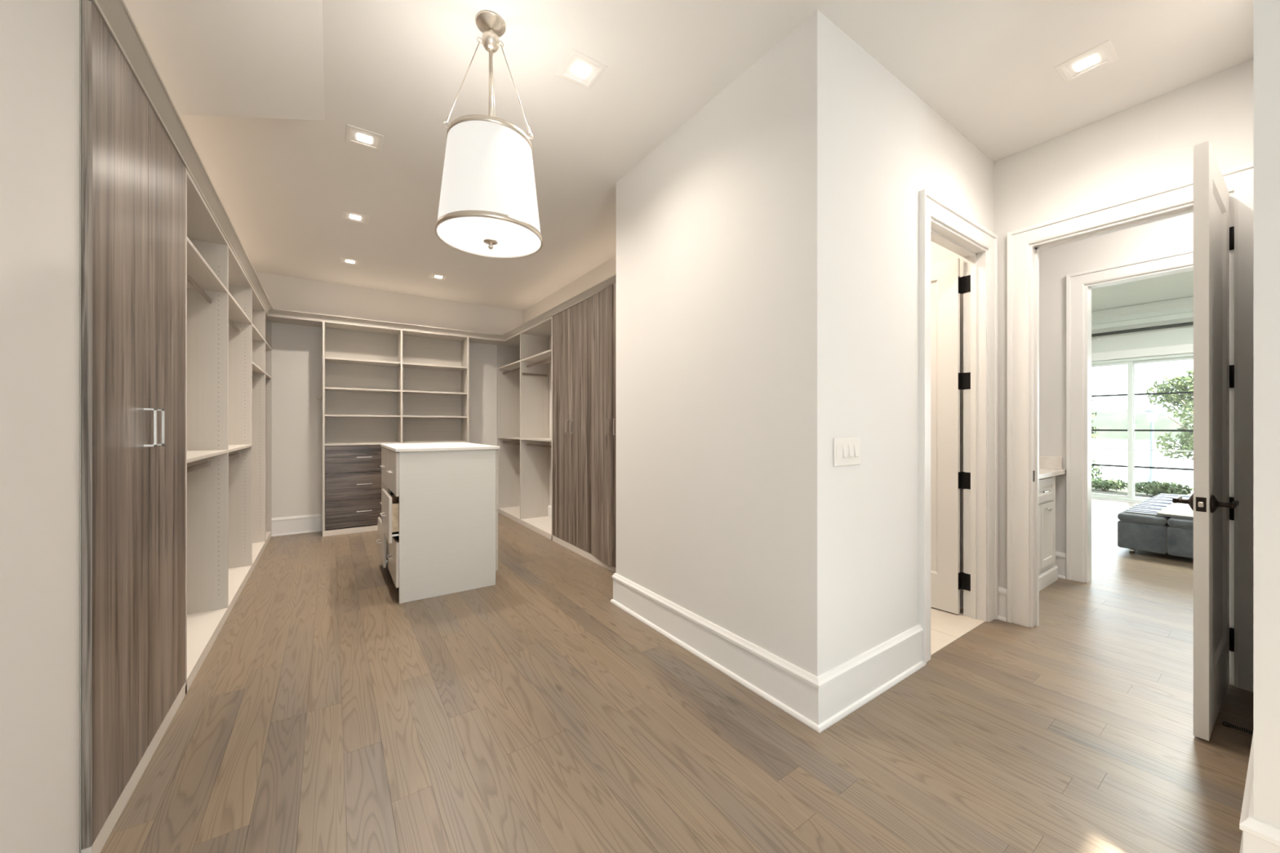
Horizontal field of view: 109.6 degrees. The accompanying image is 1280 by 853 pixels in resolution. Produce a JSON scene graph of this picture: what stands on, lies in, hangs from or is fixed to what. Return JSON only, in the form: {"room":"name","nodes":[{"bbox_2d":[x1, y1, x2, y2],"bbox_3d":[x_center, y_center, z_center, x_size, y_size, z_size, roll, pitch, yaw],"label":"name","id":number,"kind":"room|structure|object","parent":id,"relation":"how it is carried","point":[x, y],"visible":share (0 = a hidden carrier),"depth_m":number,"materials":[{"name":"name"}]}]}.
{"room":"walk-in closet","nodes":[
{"label":"walk-in closet","id":0,"kind":"room"},
{"bbox_2d":[0,0,79,852],"bbox_3d":[-0.402,-0.249,-0.902,0.498,3.050,4.965,0,0,-34],"label":"wall","id":1,"kind":"structure","parent":0,"point":[39,39],"depth_m":1.11,"materials":[{"name":"paint"}]},
{"bbox_2d":[88,0,616,339],"bbox_3d":[-1.769,-1.264,3.884,2.710,0.058,4.472,0,0,-34],"label":"trim","id":2,"kind":"structure","parent":1,"relation":"attached to","point":[114,14],"depth_m":2.17,"materials":[{"name":"laminate"}]},
{"bbox_2d":[123,0,324,120],"bbox_3d":[-0.468,-1.617,-0.199,0.938,0.315,6.180,0,0,-34],"label":"ceiling","id":3,"kind":"structure","parent":0,"point":[263,59],"depth_m":2.02,"materials":[{"name":"paint"}]},
{"bbox_2d":[255,271,523,518],"bbox_3d":[-3.192,-0.249,6.068,3.530,3.050,0.120,0,0,-34],"label":"wall","id":4,"kind":"structure","parent":0,"point":[296,349],"depth_m":5.49,"materials":[{"name":"paint"}]},
{"bbox_2d":[268,314,322,327],"bbox_3d":[-3.980,-1.223,5.236,0.487,0.022,0.357,0,0,-34],"label":"trim","id":5,"kind":"structure","parent":4,"relation":"attached to","point":[274,318],"depth_m":5.19,"materials":[{"name":"beige laminate"}]},
{"bbox_2d":[271,513,322,537],"bbox_3d":[-3.199,1.170,5.972,3.410,0.212,0.030,0,0,-34],"label":"baseboard","id":6,"kind":"structure","parent":4,"relation":"attached to","point":[292,525],"depth_m":5.37,"materials":[{"name":"wood"}]},
{"bbox_2d":[468,336,504,345],"bbox_3d":[-2.229,-1.223,6.434,0.487,0.022,0.357,0,0,-34],"label":"trim","id":7,"kind":"structure","parent":4,"relation":"attached to","point":[471,339],"depth_m":6.38,"materials":[{"name":"beige laminate"}]},
{"bbox_2d":[523,255,616,506],"bbox_3d":[-0.635,-0.249,5.352,0.120,3.050,3.950,0,0,-34],"label":"wall","id":8,"kind":"structure","parent":0,"point":[606,269],"depth_m":5.78,"materials":[{"name":"paint"}]},
{"bbox_2d":[100,497,1253,852],"bbox_3d":[3.174,1.336,4.445,12.440,0.120,9.990,0,0,-34],"label":"floor","id":9,"kind":"structure","parent":0,"point":[529,711],"depth_m":1.87,"materials":[{"name":"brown wood"}]},
{"bbox_2d":[79,0,185,852],"bbox_3d":[-2.021,0.021,1.620,0.430,2.509,1.017,0,0,-34],"label":"wardrobe","id":10,"kind":"object","parent":9,"relation":"on","point":[132,175],"visible":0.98,"depth_m":1.50,"materials":[{"name":"brown laminate"}]},
{"bbox_2d":[185,167,271,694],"bbox_3d":[-3.384,0.021,3.582,0.397,2.509,3.754,0,0,-34],"label":"closet","id":11,"kind":"object","parent":9,"relation":"on","point":[228,327],"visible":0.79,"depth_m":2.99,"materials":[{"name":"beige laminate"}]},
{"bbox_2d":[186,449,227,462],"bbox_3d":[-2.629,0.166,2.479,0.397,0.020,1.038,0,0,-34],"label":"shelf","id":12,"kind":"object","parent":11,"relation":"attached to","point":[192,455],"depth_m":2.66,"materials":[{"name":"beige laminate"}]},
{"bbox_2d":[186,236,227,293],"bbox_3d":[-2.629,-0.904,2.479,0.397,0.020,1.038,0,0,-34],"label":"shelf","id":13,"kind":"object","parent":11,"relation":"attached to","point":[197,268],"depth_m":2.66,"materials":[{"name":"beige laminate"}]},
{"bbox_2d":[228,444,251,452],"bbox_3d":[-3.242,0.166,3.374,0.397,0.020,1.088,0,0,-34],"label":"shelf","id":14,"kind":"object","parent":11,"relation":"attached to","point":[232,447],"depth_m":3.59,"materials":[{"name":"beige laminate"}]},
{"bbox_2d":[228,291,251,324],"bbox_3d":[-3.242,-0.904,3.374,0.397,0.020,1.088,0,0,-34],"label":"shelf","id":15,"kind":"object","parent":11,"relation":"attached to","point":[237,315],"depth_m":3.58,"materials":[{"name":"beige laminate"}]},
{"bbox_2d":[252,361,265,373],"bbox_3d":[-3.832,-0.564,4.237,0.397,0.020,0.958,0,0,-34],"label":"shelf","id":16,"kind":"object","parent":11,"relation":"attached to","point":[255,369],"depth_m":4.44,"materials":[{"name":"beige laminate"}]},
{"bbox_2d":[252,323,265,342],"bbox_3d":[-3.832,-0.899,4.237,0.397,0.020,0.958,0,0,-34],"label":"shelf","id":17,"kind":"object","parent":11,"relation":"attached to","point":[256,336],"depth_m":4.47,"materials":[{"name":"beige laminate"}]},
{"bbox_2d":[265,372,271,378],"bbox_3d":[-4.274,-0.564,4.881,0.397,0.020,0.560,0,0,-34],"label":"shelf","id":18,"kind":"object","parent":11,"relation":"attached to","point":[267,375],"depth_m":5.09,"materials":[{"name":"beige laminate"}]},
{"bbox_2d":[265,340,271,349],"bbox_3d":[-4.274,-0.899,4.881,0.397,0.020,0.560,0,0,-34],"label":"shelf","id":19,"kind":"object","parent":11,"relation":"attached to","point":[267,347],"depth_m":5.04,"materials":[{"name":"beige laminate"}]},
{"bbox_2d":[322,320,468,536],"bbox_3d":[-3.094,0.021,5.820,1.632,2.509,0.393,0,0,-34],"label":"shelf unit","id":20,"kind":"object","parent":9,"relation":"on","point":[381,384],"visible":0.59,"depth_m":5.74,"materials":[{"name":"beige laminate"}]},
{"bbox_2d":[376,442,499,604],"bbox_3d":[-1.788,0.718,3.899,0.832,1.115,1.175,0,0,-34],"label":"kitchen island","id":21,"kind":"object","parent":9,"relation":"on","point":[437,526],"visible":1,"depth_m":3.43,"materials":[{"name":"laminate"}]},
{"bbox_2d":[380,442,499,452],"bbox_3d":[-1.768,0.172,3.913,0.745,0.023,1.175,0,0,-34],"label":"island countertop","id":22,"kind":"structure","parent":21,"relation":"on","point":[432,446],"depth_m":3.58,"materials":[{"name":"white stone"}]},
{"bbox_2d":[497,315,552,540],"bbox_3d":[-1.390,0.021,5.992,0.397,2.509,2.029,0,0,-34],"label":"closet","id":23,"kind":"object","parent":9,"relation":"on","point":[523,439],"visible":0.72,"depth_m":6.05,"materials":[{"name":"beige laminate"}]},
{"bbox_2d":[497,436,519,439],"bbox_3d":[-1.679,0.161,6.415,0.397,0.020,0.960,0,0,-34],"label":"shelf","id":24,"kind":"object","parent":23,"relation":"attached to","point":[499,437],"depth_m":6.42,"materials":[{"name":"beige laminate"}]},
{"bbox_2d":[497,360,519,370],"bbox_3d":[-1.679,-0.859,6.415,0.397,0.020,0.960,0,0,-34],"label":"shelf","id":25,"kind":"object","parent":23,"relation":"attached to","point":[515,365],"depth_m":6.44,"materials":[{"name":"beige laminate"}]},
{"bbox_2d":[521,373,547,377],"bbox_3d":[-1.394,-0.681,5.987,0.355,0.042,0.022,0,0,-34],"label":"rack","id":26,"kind":"object","parent":23,"relation":"attached to","point":[526,374],"visible":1,"depth_m":5.98,"materials":[{"name":"brown metal"}]},
{"bbox_2d":[520,437,551,441],"bbox_3d":[-1.113,0.161,5.587,0.397,0.020,1.003,0,0,-34],"label":"shelf","id":27,"kind":"object","parent":23,"relation":"attached to","point":[522,439],"depth_m":5.68,"materials":[{"name":"beige laminate"}]},
{"bbox_2d":[520,349,551,364],"bbox_3d":[-1.113,-0.859,5.587,0.397,0.020,1.003,0,0,-34],"label":"shelf","id":28,"kind":"object","parent":23,"relation":"attached to","point":[547,354],"depth_m":5.65,"materials":[{"name":"beige laminate"}]},
{"bbox_2d":[552,283,616,573],"bbox_3d":[-0.330,0.021,4.379,0.470,2.509,1.828,0,0,-34],"label":"wardrobe","id":29,"kind":"object","parent":9,"relation":"on","point":[584,333],"visible":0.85,"depth_m":4.39,"materials":[{"name":"brown laminate"}]},
{"bbox_2d":[1039,475,1057,591],"bbox_3d":[2.841,0.838,3.638,1.200,0.875,0.601,0,0,-34],"label":"vanity cabinet","id":30,"kind":"object","parent":9,"relation":"on","point":[1048,571],"visible":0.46,"depth_m":3.60,"materials":[{"name":"wood"}]},
{"bbox_2d":[1039,456,1066,479],"bbox_3d":[2.873,0.328,3.665,1.292,0.140,0.592,0,0,-34],"label":"countertop","id":31,"kind":"structure","parent":30,"relation":"on","point":[1049,466],"depth_m":3.81,"materials":[{"name":"beige stone"}]},
{"bbox_2d":[1117,493,1193,558],"bbox_3d":[6.262,1.073,4.488,2.315,0.404,1.750,0,0,-34],"label":"ottoman","id":32,"kind":"object","parent":9,"relation":"on","point":[1174,536],"visible":0.4,"depth_m":4.35,"materials":[{"name":"grey fabric"}]},
{"bbox_2d":[1124,493,1193,519],"bbox_3d":[5.938,0.861,4.975,2.181,0.020,0.500,0,0,-34],"label":"striped throw","id":33,"kind":"object","parent":32,"relation":"on","point":[1151,506],"visible":0.4,"depth_m":4.88,"materials":[{"name":"white fabric"}]},
{"bbox_2d":[1155,497,1193,517],"bbox_3d":[6.017,0.719,4.381,1.722,0.249,1.130,0,0,-34],"label":"blanket","id":34,"kind":"object","parent":32,"relation":"on","point":[1180,509],"visible":0.17,"depth_m":4.47,"materials":[{"name":"white fabric"}]},
{"bbox_2d":[179,0,1253,311],"bbox_3d":[0.591,-1.834,2.677,6.180,0.120,9.990,0,0,-34],"label":"ceiling","id":35,"kind":"structure","parent":0,"point":[396,70],"depth_m":2.39,"materials":[{"name":"paint"}]},
{"bbox_2d":[339,257,360,266],"bbox_3d":[-3.114,-1.772,4.849,0.192,0.004,0.192,0,0,-34],"label":"recessed light","id":36,"kind":"object","parent":35,"relation":"in","point":[340,258],"visible":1,"depth_m":4.85,"materials":[{"name":"white plastic"}]},
{"bbox_2d":[341,209,368,224],"bbox_3d":[-2.413,-1.772,3.826,0.192,0.004,0.192,0,0,-34],"label":"recessed light","id":37,"kind":"object","parent":35,"relation":"in","point":[344,212],"visible":1,"depth_m":3.82,"materials":[{"name":"white plastic"}]},
{"bbox_2d":[345,124,383,151],"bbox_3d":[-1.696,-1.772,2.778,0.192,0.004,0.192,0,0,-34],"label":"recessed light","id":38,"kind":"object","parent":35,"relation":"in","point":[361,137],"visible":1,"depth_m":2.77,"materials":[{"name":"white plastic"}]},
{"bbox_2d":[428,272,448,280],"bbox_3d":[-2.388,-1.772,5.346,0.192,0.004,0.192,0,0,-34],"label":"recessed light","id":39,"kind":"object","parent":35,"relation":"in","point":[431,273],"visible":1,"depth_m":5.35,"materials":[{"name":"white plastic"}]},
{"bbox_2d":[435,9,542,258],"bbox_3d":[-0.657,-1.278,1.986,0.448,0.993,0.448,0,0,-34],"label":"pendant light","id":40,"kind":"object","parent":35,"relation":"hanging from","point":[488,207],"visible":1,"depth_m":1.84,"materials":[{"name":"white fabric"}]},
{"bbox_2d":[437,216,540,256],"bbox_3d":[-0.657,-0.823,1.986,0.430,0.018,0.430,0,0,-34],"label":"diffuser","id":41,"kind":"object","parent":40,"relation":"attached to","point":[508,236],"depth_m":1.94,"materials":[{"name":"white glass"}]},
{"bbox_2d":[555,48,608,90],"bbox_3d":[-0.291,-1.772,2.249,0.192,0.004,0.192,0,0,-34],"label":"recessed light","id":42,"kind":"object","parent":35,"relation":"in","point":[580,69],"visible":1,"depth_m":2.24,"materials":[{"name":"white plastic"}]},
{"bbox_2d":[1054,39,1119,83],"bbox_3d":[2.177,-1.772,2.201,0.192,0.004,0.192,0,0,-34],"label":"recessed light","id":43,"kind":"object","parent":35,"relation":"in","point":[1108,47],"visible":1,"depth_m":2.19,"materials":[{"name":"white plastic"}]},
{"bbox_2d":[616,9,993,676],"bbox_3d":[1.100,-0.249,3.151,1.964,3.050,1.643,0,0,-34],"label":"wall","id":44,"kind":"structure","parent":0,"point":[767,248],"depth_m":2.25,"materials":[{"name":"paint"}]},
{"bbox_2d":[547,505,924,733],"bbox_3d":[-0.448,1.170,4.449,0.936,0.212,5.593,0,0,-34],"label":"baseboard","id":45,"kind":"structure","parent":44,"relation":"attached to","point":[821,701],"depth_m":2.21,"materials":[{"name":"wood"}]},
{"bbox_2d":[833,437,860,466],"bbox_3d":[0.924,0.112,2.025,0.207,0.124,0.014,0,0,-34],"label":"light switch","id":46,"kind":"object","parent":44,"relation":"attached to","point":[846,451],"visible":1,"depth_m":2.02,"materials":[{"name":"white plastic"}]},
{"bbox_2d":[930,257,964,614],"bbox_3d":[1.926,0.064,3.338,0.054,2.401,0.792,0,0,-39],"label":"door","id":47,"kind":"structure","parent":44,"relation":"in","point":[946,282],"depth_m":3.09,"materials":[{"name":"wood"}]},
{"bbox_2d":[919,189,997,665],"bbox_3d":[1.902,0.004,2.762,1.036,2.542,0.154,0,0,-34],"label":"trim","id":48,"kind":"structure","parent":44,"relation":"attached to","point":[940,223],"depth_m":2.95,"materials":[{"name":"wood"}]},
{"bbox_2d":[960,588,963,608],"bbox_3d":[1.730,1.170,3.942,0.030,0.212,1.950,0,0,-34],"label":"baseboard","id":49,"kind":"structure","parent":44,"relation":"attached to","point":[961,590],"depth_m":3.17,"materials":[{"name":"wood"}]},
{"bbox_2d":[997,586,1007,622],"bbox_3d":[2.384,1.170,2.988,0.030,0.212,0.077,0,0,-34],"label":"baseboard","id":50,"kind":"structure","parent":44,"relation":"attached to","point":[1002,592],"depth_m":2.97,"materials":[{"name":"wood"}]},
{"bbox_2d":[930,607,985,655],"bbox_3d":[1.317,1.280,3.590,1.110,0.015,2.123,0,0,-34],"label":"floor","id":51,"kind":"structure","parent":0,"point":[946,627],"depth_m":2.87,"materials":[{"name":"beige tile"}]},
{"bbox_2d":[930,58,1253,588],"bbox_3d":[2.098,-0.249,3.539,0.120,3.050,3.330,0,0,-34],"label":"wall","id":52,"kind":"structure","parent":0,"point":[1147,146],"depth_m":2.60,"materials":[{"name":"paint"}]},
{"bbox_2d":[1007,161,1253,692],"bbox_3d":[2.742,0.004,2.574,0.154,2.542,1.006,0,0,-34],"label":"door frame","id":53,"kind":"structure","parent":52,"relation":"attached to","point":[1024,245],"depth_m":2.54,"materials":[{"name":"wood"}]},
{"bbox_2d":[1172,140,1239,741],"bbox_3d":[2.585,0.058,2.036,0.766,2.413,0.164,0,0,-34],"label":"door","id":54,"kind":"structure","parent":52,"relation":"in","point":[1211,503],"depth_m":1.86,"materials":[{"name":"wood"}]},
{"bbox_2d":[1039,212,1193,553],"bbox_3d":[3.967,-0.424,3.322,0.120,3.400,7.000,0,0,-34],"label":"wall","id":55,"kind":"structure","parent":0,"point":[1173,234],"depth_m":3.81,"materials":[{"name":"paint"}]},
{"bbox_2d":[1066,248,1193,582],"bbox_3d":[3.922,0.004,3.364,0.154,2.542,1.076,0,0,-34],"label":"door frame","id":56,"kind":"structure","parent":55,"relation":"attached to","point":[1079,285],"depth_m":3.71,"materials":[{"name":"wood"}]},
{"bbox_2d":[1091,270,1193,311],"bbox_3d":[6.500,-2.084,5.057,6.260,0.120,7.240,0,0,-34],"label":"ceiling","id":57,"kind":"structure","parent":0,"point":[1176,286],"depth_m":6.78,"materials":[{"name":"white paint"}]},
{"bbox_2d":[1091,296,1193,361],"bbox_3d":[8.955,-0.424,6.737,0.310,3.400,7.000,0,0,-34],"label":"wall","id":58,"kind":"structure","parent":0,"point":[1179,335],"depth_m":7.50,"materials":[{"name":"paint"}]},
{"bbox_2d":[1091,342,1193,502],"bbox_3d":[9.132,-0.017,6.580,0.155,2.584,4.700,0,0,-34],"label":"window","id":59,"kind":"structure","parent":58,"relation":"attached to","point":[1183,349],"depth_m":7.68,"materials":[{"name":"white"}]},
{"bbox_2d":[1091,321,1193,340],"bbox_3d":[9.005,-1.579,6.560,0.125,0.111,5.250,0,0,-34],"label":"curtain rod","id":60,"kind":"object","parent":58,"relation":"attached to","point":[1098,335],"visible":0.33,"depth_m":7.47,"materials":[{"name":"grey"}]},
{"bbox_2d":[1253,0,1279,828],"bbox_3d":[3.245,-0.249,0.447,1.720,3.050,3.070,0,0,-34],"label":"wall","id":61,"kind":"structure","parent":0,"point":[1266,12],"depth_m":1.21,"materials":[{"name":"paint"}]},
{"bbox_2d":[1222,720,1252,734],"bbox_3d":[2.385,1.201,1.792,0.026,0.025,0.090,0,0,-34],"label":"door stop","id":62,"kind":"object","parent":61,"relation":"attached to","point":[1224,723],"visible":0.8,"depth_m":1.80,"materials":[{"name":"black metal"}]},
{"bbox_2d":[1239,730,1279,852],"bbox_3d":[3.166,1.170,0.429,1.630,0.212,3.070,0,0,-34],"label":"baseboard","id":63,"kind":"structure","parent":61,"relation":"attached to","point":[1258,836],"depth_m":1.22,"materials":[{"name":"wood"}]},
{"label":"outside","id":64,"kind":"structure","parent":0,"visible":0},
{"bbox_2d":[1091,439,1193,488],"bbox_3d":[106.818,3.626,109.498,220.000,0.500,460.000,0,0,-34],"label":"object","id":65,"kind":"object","parent":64,"point":[1113,457],"depth_m":42.42,"materials":[{"name":"grey liquid"}]},
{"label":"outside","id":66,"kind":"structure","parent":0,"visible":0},
{"bbox_2d":[1091,484,1193,497],"bbox_3d":[19.015,2.396,22.109,33.640,2.120,65.000,0,0,-34],"label":"lawn","id":67,"kind":"structure","parent":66,"point":[1122,492],"depth_m":9.14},
{"bbox_2d":[1091,398,1098,456],"bbox_3d":[19.139,0.501,20.136,1.567,4.031,1.901,0,0,-34],"label":"tree","id":68,"kind":"object","parent":67,"relation":"on","point":[1092,428],"visible":0.02,"depth_m":19.51,"materials":[{"name":"green plant"}]},
{"bbox_2d":[1091,459,1102,479],"bbox_3d":[10.079,1.073,10.430,0.909,0.708,0.899,0,0,-34],"label":"shrub","id":69,"kind":"object","parent":67,"relation":"on","point":[1095,469],"visible":0.06,"depth_m":10.12,"materials":[{"name":"green plant"}]},
{"bbox_2d":[1091,477,1127,490],"bbox_3d":[9.757,1.214,9.478,0.760,0.320,0.712,0,0,-34],"label":"shrub","id":70,"kind":"object","parent":67,"relation":"on","point":[1099,483],"visible":0.91,"depth_m":9.31,"materials":[{"name":"green plant"}]},
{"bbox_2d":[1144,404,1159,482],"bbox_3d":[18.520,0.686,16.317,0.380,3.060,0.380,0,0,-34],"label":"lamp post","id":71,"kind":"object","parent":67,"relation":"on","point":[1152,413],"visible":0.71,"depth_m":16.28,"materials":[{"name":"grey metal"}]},
{"bbox_2d":[1126,480,1193,496],"bbox_3d":[9.873,1.202,8.590,0.859,0.344,0.844,0,0,-34],"label":"shrub","id":72,"kind":"object","parent":67,"relation":"on","point":[1154,488],"visible":0.91,"depth_m":8.43,"materials":[{"name":"green plant"}]},
{"bbox_3d":[3.517,-0.249,2.723,1.300,3.050,3.120,0,0,-34],"label":"wall","id":73,"kind":"structure","parent":0,"visible":0},
{"bbox_2d":[1055,551,1066,579],"bbox_3d":[3.397,1.170,4.022,0.030,0.212,0.600,0,0,-34],"label":"baseboard","id":74,"kind":"structure","parent":73,"relation":"attached to","point":[1060,557],"depth_m":3.80,"materials":[{"name":"wood"}]},
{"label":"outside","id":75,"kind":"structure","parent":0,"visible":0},
{"bbox_2d":[1091,407,1193,440],"bbox_3d":[148.074,-0.931,137.747,64.000,9.678,380.000,0,0,-34],"label":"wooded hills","id":76,"kind":"structure","parent":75,"point":[1104,420],"depth_m":120.18,"materials":[{"name":"white"}]},
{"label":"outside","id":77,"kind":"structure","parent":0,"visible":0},
{"bbox_3d":[13.503,1.991,18.335,5.000,0.470,65.000,0,0,-34],"label":"footpath","id":78,"kind":"object","parent":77,"visible":0},
{"bbox_2d":[1145,368,1193,460],"bbox_3d":[16.727,0.131,13.435,2.246,3.890,2.229,0,0,-34],"label":"tree","id":79,"kind":"object","parent":78,"relation":"on","point":[1184,400],"visible":0.3,"depth_m":13.72,"materials":[{"name":"green plant"}]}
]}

